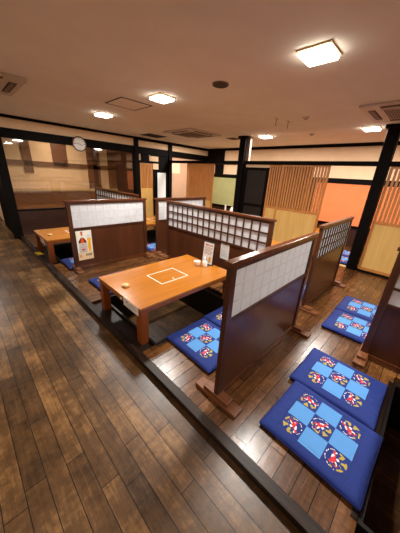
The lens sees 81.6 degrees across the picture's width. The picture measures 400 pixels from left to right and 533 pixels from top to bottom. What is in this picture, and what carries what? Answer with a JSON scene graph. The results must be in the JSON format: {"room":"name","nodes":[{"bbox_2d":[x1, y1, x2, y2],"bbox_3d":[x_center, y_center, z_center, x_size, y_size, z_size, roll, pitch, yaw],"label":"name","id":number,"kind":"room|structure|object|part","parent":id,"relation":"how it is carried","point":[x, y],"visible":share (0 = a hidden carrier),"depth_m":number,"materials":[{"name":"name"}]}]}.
{"room":"japanese restaurant","nodes":[
{"label":"japanese restaurant","id":0,"kind":"room"},
{"bbox_2d":[0,205,3,219],"bbox_3d":[-6.019,-2.653,6.707,0.100,2.430,2.500,-18,30,-42],"label":"wall","id":1,"kind":"structure","parent":0,"point":[1,213],"depth_m":6.77,"materials":[{"name":"beige paint"}]},
{"bbox_2d":[0,182,12,232],"bbox_3d":[-4.611,-2.019,5.319,0.060,2.430,1.450,-18,30,-42],"label":"wall","id":2,"kind":"structure","parent":0,"point":[2,199],"depth_m":5.61,"materials":[{"name":"black wood"}]},
{"bbox_2d":[1,137,117,190],"bbox_3d":[-4.007,-2.614,6.913,3.200,2.430,0.100,-18,30,-42],"label":"wall","id":3,"kind":"structure","parent":0,"point":[42,177],"depth_m":6.50,"materials":[{"name":"beige paint"}]},
{"bbox_2d":[6,139,117,188],"bbox_3d":[-3.907,-3.045,6.723,3.280,1.480,0.030,-18,30,-42],"label":"trim","id":4,"kind":"structure","parent":3,"relation":"attached to","point":[59,154],"depth_m":7.00,"materials":[{"name":"brown wood"}]},
{"bbox_2d":[0,117,207,197],"bbox_3d":[-1.940,-2.710,6.717,6.100,1.880,0.114,-18,30,-42],"label":"wall","id":5,"kind":"structure","parent":0,"point":[5,122],"depth_m":6.22,"materials":[{"name":"beige paint"}]},
{"bbox_2d":[18,207,65,210],"bbox_3d":[-2.991,-1.560,6.077,2.920,0.030,0.095,-18,30,-42],"label":"trim","id":6,"kind":"structure","parent":5,"relation":"attached to","point":[58,207],"depth_m":5.39,"materials":[{"name":"black wood"}]},
{"bbox_2d":[18,209,67,234],"bbox_3d":[-3.012,-1.307,6.183,2.920,0.550,0.080,-18,30,-42],"label":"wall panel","id":7,"kind":"structure","parent":5,"relation":"attached to","point":[30,221],"depth_m":5.44,"materials":[{"name":"brown wood"}]},
{"bbox_2d":[72,136,86,151],"bbox_3d":[-2.855,-2.901,5.484,0.320,0.320,0.035,-18,30,-42],"label":"wall clock","id":8,"kind":"object","parent":5,"relation":"attached to","point":[78,142],"visible":1,"depth_m":5.48,"materials":[{"name":"white plastic"}]},
{"bbox_2d":[0,113,207,238],"bbox_3d":[-1.967,-2.438,6.777,6.180,2.430,0.160,-18,30,-42],"label":"trim","id":9,"kind":"structure","parent":5,"relation":"attached to","point":[164,156],"depth_m":5.81,"materials":[{"name":"black wood"}]},
{"bbox_2d":[139,163,152,215],"bbox_3d":[-1.636,-2.255,7.138,0.430,1.700,0.032,-18,30,-42],"label":"door","id":10,"kind":"structure","parent":5,"relation":"in","point":[146,169],"depth_m":7.04,"materials":[{"name":"brown wood"}]},
{"bbox_2d":[157,173,165,197],"bbox_3d":[-1.235,-2.611,7.460,0.310,0.750,0.012,-18,30,-42],"label":"window","id":11,"kind":"structure","parent":5,"relation":"in","point":[161,177],"depth_m":7.46,"materials":[{"name":"white glass"}]},
{"bbox_2d":[116,151,140,197],"bbox_3d":[-2.311,-2.771,7.497,0.050,2.380,1.450,-18,30,-42],"label":"wall","id":12,"kind":"structure","parent":0,"point":[124,162],"depth_m":7.48,"materials":[{"name":"brown wood"}]},
{"bbox_2d":[0,217,300,532],"bbox_3d":[-2.782,0.518,2.627,2.270,0.100,14.200,-18,30,-42],"label":"floor","id":13,"kind":"structure","parent":0,"point":[91,442],"depth_m":1.43,"materials":[{"name":"brown wood"}]},
{"bbox_2d":[0,0,399,148],"bbox_3d":[-0.531,-2.500,3.706,8.250,0.100,14.200,-18,30,-42],"label":"ceiling","id":14,"kind":"structure","parent":0,"point":[75,57],"depth_m":2.01,"materials":[{"name":"paint"}]},
{"bbox_2d":[0,72,26,95],"bbox_3d":[-2.579,-2.090,2.550,0.950,0.039,0.950,-18,30,-42],"label":"air conditioner","id":15,"kind":"object","parent":14,"relation":"attached to","point":[10,84],"visible":1,"depth_m":2.65,"materials":[{"name":"white plastic"}]},
{"bbox_2d":[93,111,112,117],"bbox_3d":[-1.657,-2.601,3.978,0.244,0.038,0.244,-18,30,-42],"label":"recessed light","id":16,"kind":"object","parent":14,"relation":"in","point":[99,114],"visible":1,"depth_m":3.93,"materials":[{"name":"white plastic"}]},
{"bbox_2d":[95,113,111,117],"bbox_3d":[-1.657,-2.595,3.981,0.216,0.026,0.216,-18,30,-42],"label":"diffuser","id":17,"kind":"object","parent":16,"relation":"attached to","point":[105,115],"depth_m":3.93,"materials":[{"name":"white plastic"}]},
{"bbox_2d":[105,97,151,110],"bbox_3d":[-1.017,-2.313,3.305,0.480,0.006,0.480,-18,30,-42],"label":"ceiling hatch","id":18,"kind":"object","parent":14,"relation":"attached to","point":[122,102],"visible":1,"depth_m":3.29,"materials":[{"name":"paint"}]},
{"bbox_2d":[141,133,165,137],"bbox_3d":[-1.208,-3.399,6.031,0.540,0.014,0.440,-18,30,-42],"label":"ceiling vent","id":19,"kind":"object","parent":14,"relation":"in","point":[148,134],"visible":1,"depth_m":5.99,"materials":[{"name":"black metal"}]},
{"bbox_2d":[148,93,175,103],"bbox_3d":[-0.478,-2.108,2.911,0.244,0.038,0.244,-18,30,-42],"label":"recessed light","id":20,"kind":"object","parent":14,"relation":"in","point":[162,98],"visible":1,"depth_m":2.87,"materials":[{"name":"white plastic"}]},
{"bbox_3d":[-0.477,-2.120,2.906,0.244,0.012,0.244,-18,30,-42],"label":"mounting plate","id":21,"kind":"part","parent":20,"relation":"part of","materials":[{"name":"white plastic"}]},
{"bbox_2d":[163,128,220,138],"bbox_3d":[-0.178,-3.043,5.321,0.950,0.039,0.950,-18,30,-42],"label":"air conditioner","id":22,"kind":"object","parent":14,"relation":"attached to","point":[192,133],"visible":1,"depth_m":5.18,"materials":[{"name":"white plastic"}]},
{"bbox_2d":[179,132,206,136],"bbox_3d":[-0.179,-3.027,5.327,0.510,0.005,0.500,-18,30,-42],"label":"grille","id":23,"kind":"object","parent":22,"relation":"attached to","point":[191,134],"depth_m":5.26,"materials":[{"name":"beige plastic"}]},
{"bbox_2d":[212,81,228,87],"bbox_3d":[0.211,-1.870,2.385,0.170,0.018,0.170,-18,30,-42],"label":"ceiling speaker","id":24,"kind":"object","parent":14,"relation":"attached to","point":[217,84],"visible":1,"depth_m":2.35},
{"bbox_2d":[213,83,226,87],"bbox_3d":[0.210,-1.864,2.388,0.144,0.006,0.144,-18,30,-42],"label":"speaker grille","id":25,"kind":"object","parent":24,"relation":"attached to","point":[217,85],"depth_m":2.37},
{"bbox_2d":[258,135,273,138],"bbox_3d":[1.460,-2.871,5.130,0.244,0.038,0.244,-18,30,-42],"label":"recessed light","id":26,"kind":"object","parent":14,"relation":"in","point":[260,136],"visible":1,"depth_m":5.08,"materials":[{"name":"white plastic"}]},
{"bbox_2d":[259,136,272,138],"bbox_3d":[1.460,-2.865,5.132,0.216,0.026,0.216,-18,30,-42],"label":"diffuser","id":27,"kind":"object","parent":26,"relation":"attached to","point":[264,137],"depth_m":5.09,"materials":[{"name":"white plastic"}]},
{"bbox_2d":[296,39,342,66],"bbox_3d":[0.870,-1.547,1.696,0.244,0.038,0.244,-18,30,-42],"label":"recessed light","id":28,"kind":"object","parent":14,"relation":"in","point":[327,51],"visible":1,"depth_m":1.66,"materials":[{"name":"white plastic"}]},
{"bbox_3d":[0.871,-1.559,1.691,0.244,0.012,0.244,-18,30,-42],"label":"mounting plate","id":29,"kind":"part","parent":28,"relation":"part of","materials":[{"name":"white plastic"}]},
{"bbox_2d":[362,126,382,131],"bbox_3d":[2.844,-2.274,3.830,0.244,0.038,0.244,-18,30,-42],"label":"recessed light","id":30,"kind":"object","parent":14,"relation":"in","point":[370,128],"visible":1,"depth_m":3.78,"materials":[{"name":"white plastic"}]},
{"bbox_2d":[359,100,399,122],"bbox_3d":[2.575,-1.881,2.799,0.950,0.039,0.950,-18,30,-42],"label":"air conditioner","id":31,"kind":"object","parent":14,"relation":"attached to","point":[384,111],"visible":1,"depth_m":2.84,"materials":[{"name":"white plastic"}]},
{"bbox_3d":[2.575,-1.870,2.803,0.560,0.006,0.560,-18,30,-42],"label":"intake frame","id":32,"kind":"part","parent":31,"relation":"part of","materials":[{"name":"brown plastic"}]},
{"bbox_2d":[384,109,399,118],"bbox_3d":[2.574,-1.865,2.806,0.510,0.005,0.500,-18,30,-42],"label":"grille","id":33,"kind":"object","parent":31,"relation":"attached to","point":[389,113],"depth_m":2.90,"materials":[{"name":"beige plastic"}]},
{"bbox_2d":[24,226,399,532],"bbox_3d":[1.600,0.309,4.115,5.950,0.420,10.050,-18,30,-42],"label":"floor","id":34,"kind":"structure","parent":0,"point":[259,389],"depth_m":1.89,"materials":[{"name":"brown wood"}]},
{"bbox_2d":[60,257,73,269],"bbox_3d":[-1.995,-0.102,3.960,0.582,0.046,0.520,-18,30,-42],"label":"floor cushion","id":35,"kind":"object","parent":34,"relation":"on","point":[69,262],"visible":0.21,"depth_m":3.81,"materials":[{"name":"fabric"}]},
{"bbox_2d":[88,271,120,294],"bbox_3d":[-1.208,0.211,3.289,0.582,0.046,0.520,22,28,39],"label":"floor cushion","id":36,"kind":"object","parent":34,"relation":"on","point":[95,281],"visible":0.12,"depth_m":3.22,"materials":[{"name":"fabric"}]},
{"bbox_2d":[63,198,152,274],"bbox_3d":[-1.451,-0.566,3.845,1.325,1.065,0.370,-18,30,-42],"label":"screen","id":37,"kind":"object","parent":34,"relation":"on","point":[118,228],"visible":0.99,"depth_m":3.80,"materials":[{"name":"brown wood"}]},
{"bbox_3d":[-1.887,-0.429,3.429,0.055,1.002,0.036,-18,30,-42],"label":"post","id":38,"kind":"part","parent":37,"relation":"part of","materials":[{"name":"brown wood"}]},
{"bbox_2d":[75,230,93,260],"bbox_3d":[-1.775,-0.327,3.575,0.225,0.460,0.002,-18,30,-42],"label":"poster","id":39,"kind":"object","parent":37,"relation":"attached to","point":[83,238],"visible":1,"depth_m":3.57,"materials":[{"name":"beige paper"}]},
{"bbox_3d":[-1.423,-1.046,3.654,1.320,0.030,0.052,-18,30,-42],"label":"rail","id":40,"kind":"part","parent":37,"relation":"part of","materials":[{"name":"brown wood"}]},
{"bbox_3d":[-1.424,-1.019,3.665,1.180,0.030,0.032,-18,30,-42],"label":"rail","id":41,"kind":"part","parent":37,"relation":"part of","materials":[{"name":"brown wood"}]},
{"bbox_3d":[-1.445,-0.680,3.800,1.180,0.030,0.032,-18,30,-42],"label":"rail","id":42,"kind":"part","parent":37,"relation":"part of","materials":[{"name":"brown wood"}]},
{"bbox_3d":[-1.479,-0.105,4.027,1.180,0.048,0.032,-18,30,-42],"label":"rail","id":43,"kind":"part","parent":37,"relation":"part of","materials":[{"name":"brown wood"}]},
{"bbox_3d":[-1.015,-0.706,4.259,0.055,1.002,0.036,-18,30,-42],"label":"post","id":44,"kind":"part","parent":37,"relation":"part of","materials":[{"name":"brown wood"}]},
{"bbox_2d":[94,187,138,198],"bbox_3d":[-1.995,-1.245,5.477,0.370,1.065,2.075,-18,30,-42],"label":"screen","id":45,"kind":"object","parent":34,"relation":"on","point":[101,193],"visible":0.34,"depth_m":5.38,"materials":[{"name":"brown wood"}]},
{"bbox_3d":[-1.968,-1.697,5.298,0.032,0.030,1.930,-18,30,-42],"label":"rail","id":46,"kind":"part","parent":45,"relation":"part of","materials":[{"name":"brown wood"}]},
{"bbox_2d":[146,216,154,226],"bbox_3d":[-1.088,-1.014,5.911,1.350,0.408,0.874,-18,30,-42],"label":"table","id":47,"kind":"object","parent":34,"relation":"on","point":[150,220],"visible":0.03,"depth_m":5.50,"materials":[{"name":"orange wood"}]},
{"bbox_2d":[147,242,155,250],"bbox_3d":[-0.907,-0.418,4.922,0.520,0.046,0.582,-18,30,-42],"label":"floor cushion","id":48,"kind":"object","parent":34,"relation":"on","point":[152,246],"visible":0.32,"depth_m":4.84,"materials":[{"name":"fabric"}]},
{"bbox_2d":[20,236,326,532],"bbox_3d":[-0.510,0.806,2.028,0.067,0.056,10.050,-18,30,-42],"label":"trim","id":49,"kind":"structure","parent":34,"relation":"attached to","point":[299,518],"depth_m":1.47,"materials":[{"name":"brown wood"}]},
{"bbox_2d":[150,197,205,256],"bbox_3d":[-0.375,-0.881,4.803,1.325,1.065,0.370,-18,30,-42],"label":"screen","id":50,"kind":"object","parent":34,"relation":"on","point":[160,203],"visible":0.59,"depth_m":4.48,"materials":[{"name":"brown wood"}]},
{"bbox_3d":[-0.810,-0.745,4.388,0.055,1.002,0.036,-18,30,-42],"label":"post","id":51,"kind":"part","parent":50,"relation":"part of","materials":[{"name":"brown wood"}]},
{"bbox_3d":[-0.346,-1.362,4.613,1.320,0.030,0.052,-18,30,-42],"label":"rail","id":52,"kind":"part","parent":50,"relation":"part of","materials":[{"name":"brown wood"}]},
{"bbox_3d":[-0.348,-1.334,4.624,1.180,0.030,0.032,-18,30,-42],"label":"rail","id":53,"kind":"part","parent":50,"relation":"part of","materials":[{"name":"brown wood"}]},
{"bbox_2d":[166,318,219,373],"bbox_3d":[0.058,0.710,2.218,0.520,0.046,0.582,-17,29,-41],"label":"floor cushion","id":54,"kind":"object","parent":34,"relation":"on","point":[199,340],"visible":0.78,"depth_m":2.16,"materials":[{"name":"fabric"}]},
{"bbox_2d":[203,306,222,327],"bbox_3d":[0.420,0.588,2.582,0.520,0.046,0.582,-18,30,-42],"label":"floor cushion","id":55,"kind":"object","parent":34,"relation":"on","point":[215,317],"visible":0.15,"depth_m":2.57,"materials":[{"name":"fabric"}]},
{"bbox_2d":[159,200,276,281],"bbox_3d":[0.123,-0.355,3.548,0.370,1.065,2.075,-18,30,-42],"label":"screen","id":56,"kind":"object","parent":34,"relation":"on","point":[188,226],"visible":0.73,"depth_m":3.42,"materials":[{"name":"brown wood"}]},
{"bbox_3d":[-0.578,-0.650,4.186,0.036,1.002,0.055,-18,30,-42],"label":"post","id":57,"kind":"part","parent":56,"relation":"part of","materials":[{"name":"brown wood"}]},
{"bbox_3d":[0.128,-0.441,3.514,0.032,0.030,1.930,-18,30,-42],"label":"rail","id":58,"kind":"part","parent":56,"relation":"part of","materials":[{"name":"brown wood"}]},
{"bbox_3d":[0.150,-0.807,3.369,0.032,0.030,1.930,-18,30,-42],"label":"rail","id":59,"kind":"part","parent":56,"relation":"part of","materials":[{"name":"brown wood"}]},
{"bbox_3d":[0.152,-0.835,3.358,0.052,0.030,2.070,-18,30,-42],"label":"rail","id":60,"kind":"part","parent":56,"relation":"part of","materials":[{"name":"brown wood"}]},
{"bbox_2d":[220,243,229,259],"bbox_3d":[0.355,-0.222,3.336,0.002,0.250,0.155,-18,30,-42],"label":"paper notice","id":61,"kind":"object","parent":56,"relation":"attached to","point":[224,252],"visible":1,"depth_m":3.34,"materials":[{"name":"white paper"}]},
{"bbox_3d":[0.824,-0.062,2.909,0.036,1.002,0.055,-18,30,-42],"label":"post","id":62,"kind":"part","parent":56,"relation":"part of","materials":[{"name":"brown wood"}]},
{"bbox_2d":[41,229,399,532],"bbox_3d":[0.235,0.251,3.546,3.275,0.055,6.780,-18,30,-42],"label":"trim","id":63,"kind":"structure","parent":34,"relation":"attached to","point":[117,320],"depth_m":2.30,"materials":[{"name":"brown wood"}]},
{"bbox_2d":[34,227,70,263],"bbox_3d":[-2.329,-0.511,4.562,1.350,0.408,0.874,-18,30,-42],"label":"table","id":64,"kind":"object","parent":63,"relation":"on","point":[62,234],"visible":0.38,"depth_m":4.06,"materials":[{"name":"brown wood"}]},
{"bbox_3d":[-3.054,-0.456,4.403,0.080,0.343,0.080,-18,30,-42],"label":"leg","id":65,"kind":"part","parent":64,"relation":"part of","materials":[{"name":"brown wood"}]},
{"bbox_3d":[-2.499,-0.223,3.897,0.080,0.343,0.080,-18,30,-42],"label":"leg","id":66,"kind":"part","parent":64,"relation":"part of","materials":[{"name":"brown wood"}]},
{"bbox_2d":[98,255,226,345],"bbox_3d":[-0.370,0.285,2.847,1.350,0.408,0.874,-18,30,-42],"label":"table","id":67,"kind":"object","parent":63,"relation":"on","point":[152,286],"visible":0.83,"depth_m":2.59,"materials":[{"name":"brown wood"}]},
{"bbox_3d":[-1.095,0.340,2.688,0.080,0.343,0.080,-18,30,-42],"label":"leg","id":68,"kind":"part","parent":67,"relation":"part of","materials":[{"name":"brown wood"}]},
{"bbox_2d":[122,283,128,287],"bbox_3d":[-0.778,0.195,2.423,0.076,0.028,0.076,-18,30,-42],"label":"wooden coaster","id":69,"kind":"object","parent":67,"relation":"on","point":[125,285],"visible":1,"depth_m":2.40,"materials":[{"name":"beige wood"}]},
{"bbox_2d":[123,297,138,316],"bbox_3d":[-0.646,0.371,2.157,0.002,0.085,0.270,-18,30,-42],"label":"table sign","id":70,"kind":"object","parent":67,"relation":"attached to","point":[133,308],"visible":1,"depth_m":2.15,"materials":[{"name":"white paper"}]},
{"bbox_3d":[-0.540,0.573,2.183,0.080,0.343,0.080,-18,30,-42],"label":"leg","id":71,"kind":"part","parent":67,"relation":"part of","materials":[{"name":"brown wood"}]},
{"bbox_2d":[194,260,199,265],"bbox_3d":[-0.040,-0.044,3.093,0.089,0.062,0.089,-18,30,-42],"label":"tea cup","id":72,"kind":"object","parent":67,"relation":"on","point":[196,262],"visible":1,"depth_m":3.07,"materials":[{"name":"white ceramic"}]},
{"bbox_2d":[202,257,206,266],"bbox_3d":[0.065,-0.066,3.065,0.071,0.134,0.071,-18,30,-42],"label":"sauce bottle","id":73,"kind":"object","parent":67,"relation":"on","point":[204,263],"visible":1,"depth_m":3.04,"materials":[{"name":"white ceramic"}]},
{"bbox_2d":[201,240,215,265],"bbox_3d":[0.103,-0.180,3.110,0.200,0.318,0.075,21,28,38],"label":"menu stand","id":74,"kind":"object","parent":67,"relation":"on","point":[208,247],"visible":0.94,"depth_m":3.11,"materials":[{"name":"white paper"}]},
{"bbox_3d":[0.351,0.290,3.030,0.080,0.343,0.080,-18,30,-42],"label":"leg","id":75,"kind":"part","parent":67,"relation":"part of","materials":[{"name":"brown wood"}]},
{"bbox_2d":[271,240,281,245],"bbox_3d":[0.938,-0.162,4.065,1.350,0.408,0.874,-18,30,-42],"label":"table","id":76,"kind":"object","parent":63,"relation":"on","point":[273,241],"visible":0.02,"depth_m":4.30,"materials":[{"name":"orange wood"}]},
{"bbox_2d":[44,229,399,532],"bbox_3d":[0.241,0.420,3.630,3.030,0.420,6.720,-18,30,-42],"label":"trim","id":77,"kind":"structure","parent":34,"relation":"attached to","point":[205,302],"depth_m":3.06,"materials":[{"name":"black wood"}]},
{"bbox_2d":[196,232,318,419],"bbox_3d":[0.591,0.323,1.905,1.325,1.065,0.370,-18,30,-42],"label":"screen","id":78,"kind":"object","parent":34,"relation":"on","point":[264,288],"visible":1,"depth_m":1.72,"materials":[{"name":"brown wood"}]},
{"bbox_3d":[0.155,0.460,1.490,0.055,1.002,0.036,-18,30,-42],"label":"post","id":79,"kind":"part","parent":78,"relation":"part of","materials":[{"name":"brown wood"}]},
{"bbox_3d":[0.564,0.784,2.088,1.180,0.048,0.032,-18,30,-42],"label":"rail","id":80,"kind":"part","parent":78,"relation":"part of","materials":[{"name":"brown wood"}]},
{"bbox_3d":[0.598,0.210,1.860,1.180,0.030,0.032,-18,30,-42],"label":"rail","id":81,"kind":"part","parent":78,"relation":"part of","materials":[{"name":"brown wood"}]},
{"bbox_3d":[0.620,-0.157,1.715,1.320,0.030,0.052,-18,30,-42],"label":"rail","id":82,"kind":"part","parent":78,"relation":"part of","materials":[{"name":"brown wood"}]},
{"bbox_3d":[0.618,-0.129,1.726,1.180,0.030,0.032,-18,30,-42],"label":"rail","id":83,"kind":"part","parent":78,"relation":"part of","materials":[{"name":"brown wood"}]},
{"bbox_3d":[1.027,0.184,2.320,0.055,1.002,0.036,-18,30,-42],"label":"post","id":84,"kind":"part","parent":78,"relation":"part of","materials":[{"name":"brown wood"}]},
{"bbox_2d":[259,380,382,511],"bbox_3d":[0.771,1.044,1.483,0.520,0.046,0.582,-16,29,-40],"label":"floor cushion","id":85,"kind":"object","parent":34,"relation":"on","point":[341,450],"visible":1,"depth_m":1.41,"materials":[{"name":"fabric"}]},
{"bbox_2d":[299,216,353,316],"bbox_3d":[1.733,-0.089,3.120,1.275,1.065,0.370,-18,30,-42],"label":"screen","id":86,"kind":"object","parent":34,"relation":"on","point":[332,238],"visible":0.93,"depth_m":2.99,"materials":[{"name":"brown wood"}]},
{"bbox_3d":[1.315,0.042,2.722,0.055,1.002,0.036,-18,30,-42],"label":"post","id":87,"kind":"part","parent":86,"relation":"part of","materials":[{"name":"brown wood"}]},
{"bbox_3d":[1.705,0.371,3.303,1.130,0.048,0.032,-18,30,-42],"label":"rail","id":88,"kind":"part","parent":86,"relation":"part of","materials":[{"name":"brown wood"}]},
{"bbox_3d":[1.740,-0.203,3.075,1.130,0.030,0.032,-18,30,-42],"label":"rail","id":89,"kind":"part","parent":86,"relation":"part of","materials":[{"name":"brown wood"}]},
{"bbox_3d":[1.761,-0.570,2.930,1.270,0.030,0.052,-18,30,-42],"label":"rail","id":90,"kind":"part","parent":86,"relation":"part of","materials":[{"name":"brown wood"}]},
{"bbox_3d":[1.760,-0.542,2.941,1.130,0.030,0.032,-18,30,-42],"label":"rail","id":91,"kind":"part","parent":86,"relation":"part of","materials":[{"name":"brown wood"}]},
{"bbox_3d":[2.151,-0.224,3.518,0.055,1.002,0.036,-18,30,-42],"label":"post","id":92,"kind":"part","parent":86,"relation":"part of","materials":[{"name":"brown wood"}]},
{"bbox_2d":[289,348,387,430],"bbox_3d":[1.109,0.915,1.857,0.520,0.046,0.582,-17,29,-42],"label":"floor cushion","id":93,"kind":"object","parent":34,"relation":"on","point":[354,392],"visible":1,"depth_m":1.79,"materials":[{"name":"fabric"}]},
{"bbox_2d":[340,256,348,264],"bbox_3d":[2.898,-0.172,4.875,0.520,0.046,0.582,-18,30,-42],"label":"floor cushion","id":94,"kind":"object","parent":34,"relation":"on","point":[344,259],"visible":0.14,"depth_m":4.70,"materials":[{"name":"fabric"}]},
{"bbox_2d":[321,309,370,343],"bbox_3d":[1.730,0.675,2.560,0.582,0.046,0.520,22,28,39],"label":"floor cushion","id":95,"kind":"object","parent":34,"relation":"on","point":[352,327],"visible":0.74,"depth_m":2.55,"materials":[{"name":"fabric"}]},
{"bbox_2d":[342,250,349,256],"bbox_3d":[3.244,-0.323,5.309,0.582,0.046,0.520,21,28,37],"label":"floor cushion","id":96,"kind":"object","parent":34,"relation":"on","point":[346,253],"visible":0.18,"depth_m":5.17,"materials":[{"name":"fabric"}]},
{"bbox_2d":[335,296,377,321],"bbox_3d":[2.095,0.553,2.921,0.520,0.046,0.582,-18,30,-42],"label":"floor cushion","id":97,"kind":"object","parent":34,"relation":"on","point":[364,310],"visible":0.66,"depth_m":2.92,"materials":[{"name":"fabric"}]},
{"bbox_2d":[345,123,399,269],"bbox_3d":[2.959,-1.072,3.998,0.230,2.380,0.230,-18,30,-42],"label":"column","id":98,"kind":"structure","parent":34,"relation":"on","point":[392,138],"depth_m":3.88,"materials":[{"name":"black wood"}]},
{"bbox_2d":[352,246,399,373],"bbox_3d":[2.255,0.645,1.343,0.370,1.065,2.075,-18,30,-42],"label":"screen","id":99,"kind":"object","parent":34,"relation":"on","point":[381,345],"visible":1,"depth_m":1.99,"materials":[{"name":"brown wood"}]},
{"bbox_3d":[1.554,0.349,1.980,0.036,1.002,0.055,-18,30,-42],"label":"post","id":100,"kind":"part","parent":99,"relation":"part of","materials":[{"name":"brown wood"}]},
{"bbox_3d":[2.228,1.106,1.525,0.032,0.048,1.930,-18,30,-42],"label":"rail","id":101,"kind":"part","parent":99,"relation":"part of","materials":[{"name":"brown wood"}]},
{"bbox_3d":[2.257,0.610,1.329,0.032,0.030,1.930,-18,30,-42],"label":"rail","id":102,"kind":"part","parent":99,"relation":"part of","materials":[{"name":"brown wood"}]},
{"bbox_2d":[246,164,269,167],"bbox_3d":[1.335,-2.320,5.348,0.030,0.065,0.630,-18,30,-42],"label":"wall","id":103,"kind":"structure","parent":0,"point":[247,165],"depth_m":5.33,"materials":[{"name":"beige paint"}]},
{"bbox_2d":[186,163,214,207],"bbox_3d":[-0.039,-2.070,6.824,0.032,1.765,1.060,-18,30,-42],"label":"door","id":104,"kind":"structure","parent":103,"relation":"in","point":[198,182],"depth_m":6.62,"materials":[{"name":"brown wood"}]},
{"bbox_3d":[-0.065,-1.648,6.991,0.012,0.755,0.980,-18,30,-42],"label":"panel","id":105,"kind":"part","parent":104,"relation":"part of","materials":[{"name":"brown wood"}]},
{"bbox_2d":[233,136,249,212],"bbox_3d":[0.982,-1.902,5.798,0.230,2.380,0.230,-18,30,-42],"label":"column","id":106,"kind":"structure","parent":103,"relation":"attached to","point":[241,166],"depth_m":5.61,"materials":[{"name":"black wood"}]},
{"bbox_2d":[245,136,252,160],"bbox_3d":[1.129,-2.726,5.378,0.060,0.505,0.100,-18,30,-42],"label":"trim","id":107,"kind":"structure","parent":103,"relation":"attached to","point":[249,141],"depth_m":5.36,"materials":[{"name":"black wood"}]},
{"bbox_2d":[240,167,269,216],"bbox_3d":[1.281,-1.499,5.667,0.045,1.700,0.630,-18,30,-42],"label":"door","id":108,"kind":"structure","parent":103,"relation":"in","point":[255,179],"depth_m":5.53,"materials":[{"name":"black wood"}]},
{"bbox_2d":[169,161,399,278],"bbox_3d":[2.532,-1.011,4.482,0.130,1.865,9.990,-18,30,-42],"label":"trim","id":109,"kind":"structure","parent":103,"relation":"attached to","point":[332,163],"depth_m":4.44,"materials":[{"name":"black wood"}]},
{"bbox_2d":[262,165,312,218],"bbox_3d":[1.846,-1.296,5.153,0.032,1.765,0.930,-18,30,-42],"label":"door","id":110,"kind":"structure","parent":103,"relation":"in","point":[275,170],"depth_m":5.15,"materials":[{"name":"brown wood"}]},
{"bbox_3d":[1.822,-0.893,5.313,0.012,0.795,0.850,-18,30,-42],"label":"panel","id":111,"kind":"part","parent":110,"relation":"part of","materials":[{"name":"brown wood"}]},
{"bbox_2d":[272,165,330,241],"bbox_3d":[2.043,-1.195,4.926,0.032,1.765,0.960,-18,30,-42],"label":"door","id":112,"kind":"structure","parent":103,"relation":"in","point":[291,223],"depth_m":4.85,"materials":[{"name":"brown wood"}]},
{"bbox_3d":[2.019,-0.791,5.086,0.012,0.795,0.880,-18,30,-42],"label":"panel","id":113,"kind":"part","parent":112,"relation":"part of","materials":[{"name":"yellow wood"}]},
{"bbox_2d":[127,300,399,532],"bbox_3d":[0.229,0.619,3.709,3.030,0.050,6.720,-18,30,-42],"label":"floor","id":114,"kind":"structure","parent":0,"point":[382,513],"depth_m":1.70,"materials":[{"name":"brown wood"}]},
{"bbox_2d":[214,145,399,205],"bbox_3d":[3.812,-1.645,5.642,0.100,2.430,10.050,-18,30,-42],"label":"wall","id":115,"kind":"structure","parent":0,"point":[361,153],"depth_m":5.77,"materials":[{"name":"beige paint"}]},
{"bbox_2d":[208,177,235,205],"bbox_3d":[0.721,-2.721,8.353,0.020,0.915,1.360,-18,30,-42],"label":"roller blind","id":116,"kind":"object","parent":115,"relation":"attached to","point":[223,188],"visible":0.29,"depth_m":8.23,"materials":[{"name":"yellow fabric"}]},
{"bbox_2d":[212,205,369,249],"bbox_3d":[3.719,-0.782,5.938,0.020,0.500,10.050,-18,30,-42],"label":"baseboard","id":117,"kind":"structure","parent":115,"relation":"attached to","point":[352,232],"depth_m":5.88,"materials":[{"name":"black wood"}]},
{"bbox_2d":[207,151,399,230],"bbox_3d":[3.768,-1.836,5.505,0.060,1.840,10.050,-18,30,-42],"label":"trim","id":118,"kind":"structure","parent":115,"relation":"attached to","point":[212,155],"depth_m":7.80,"materials":[{"name":"black wood"}]},
{"bbox_2d":[208,141,399,150],"bbox_3d":[3.824,-2.723,5.158,0.050,0.070,10.050,-18,30,-42],"label":"trim","id":119,"kind":"structure","parent":115,"relation":"attached to","point":[367,143],"depth_m":5.96,"materials":[{"name":"black wood"}]},
{"bbox_2d":[311,182,399,228],"bbox_3d":[3.941,-1.384,5.414,0.020,0.947,2.620,-18,30,-42],"label":"roller blind","id":120,"kind":"object","parent":115,"relation":"attached to","point":[340,201],"visible":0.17,"depth_m":5.69,"materials":[{"name":"orange fabric"}]},
{"bbox_2d":[357,166,399,276],"bbox_3d":[3.371,-0.637,3.717,0.032,1.765,1.000,-18,30,-42],"label":"door","id":121,"kind":"structure","parent":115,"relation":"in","point":[380,253],"depth_m":3.97,"materials":[{"name":"brown wood"}]},
{"bbox_3d":[3.346,-0.233,3.877,0.012,0.795,0.920,-18,30,-42],"label":"panel","id":122,"kind":"part","parent":121,"relation":"part of","materials":[{"name":"yellow wood"}]},
{"bbox_3d":[-3.526,-1.279,6.851,3.200,0.050,1.450,-18,30,-42],"label":"floor","id":123,"kind":"structure","parent":0,"visible":0},
{"bbox_2d":[13,188,116,208],"bbox_3d":[-3.906,-1.839,6.915,2.840,0.900,0.440,-18,30,-42],"label":"countertop","id":124,"kind":"structure","parent":123,"relation":"on","point":[26,198],"depth_m":6.34,"materials":[{"name":"brown wood"}]},
{"bbox_2d":[13,188,116,190],"bbox_3d":[-3.882,-2.238,6.757,2.840,0.040,0.440,-18,30,-42],"label":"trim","id":125,"kind":"structure","parent":124,"relation":"on","point":[14,189],"depth_m":6.45,"materials":[{"name":"beige wood"}]}
]}

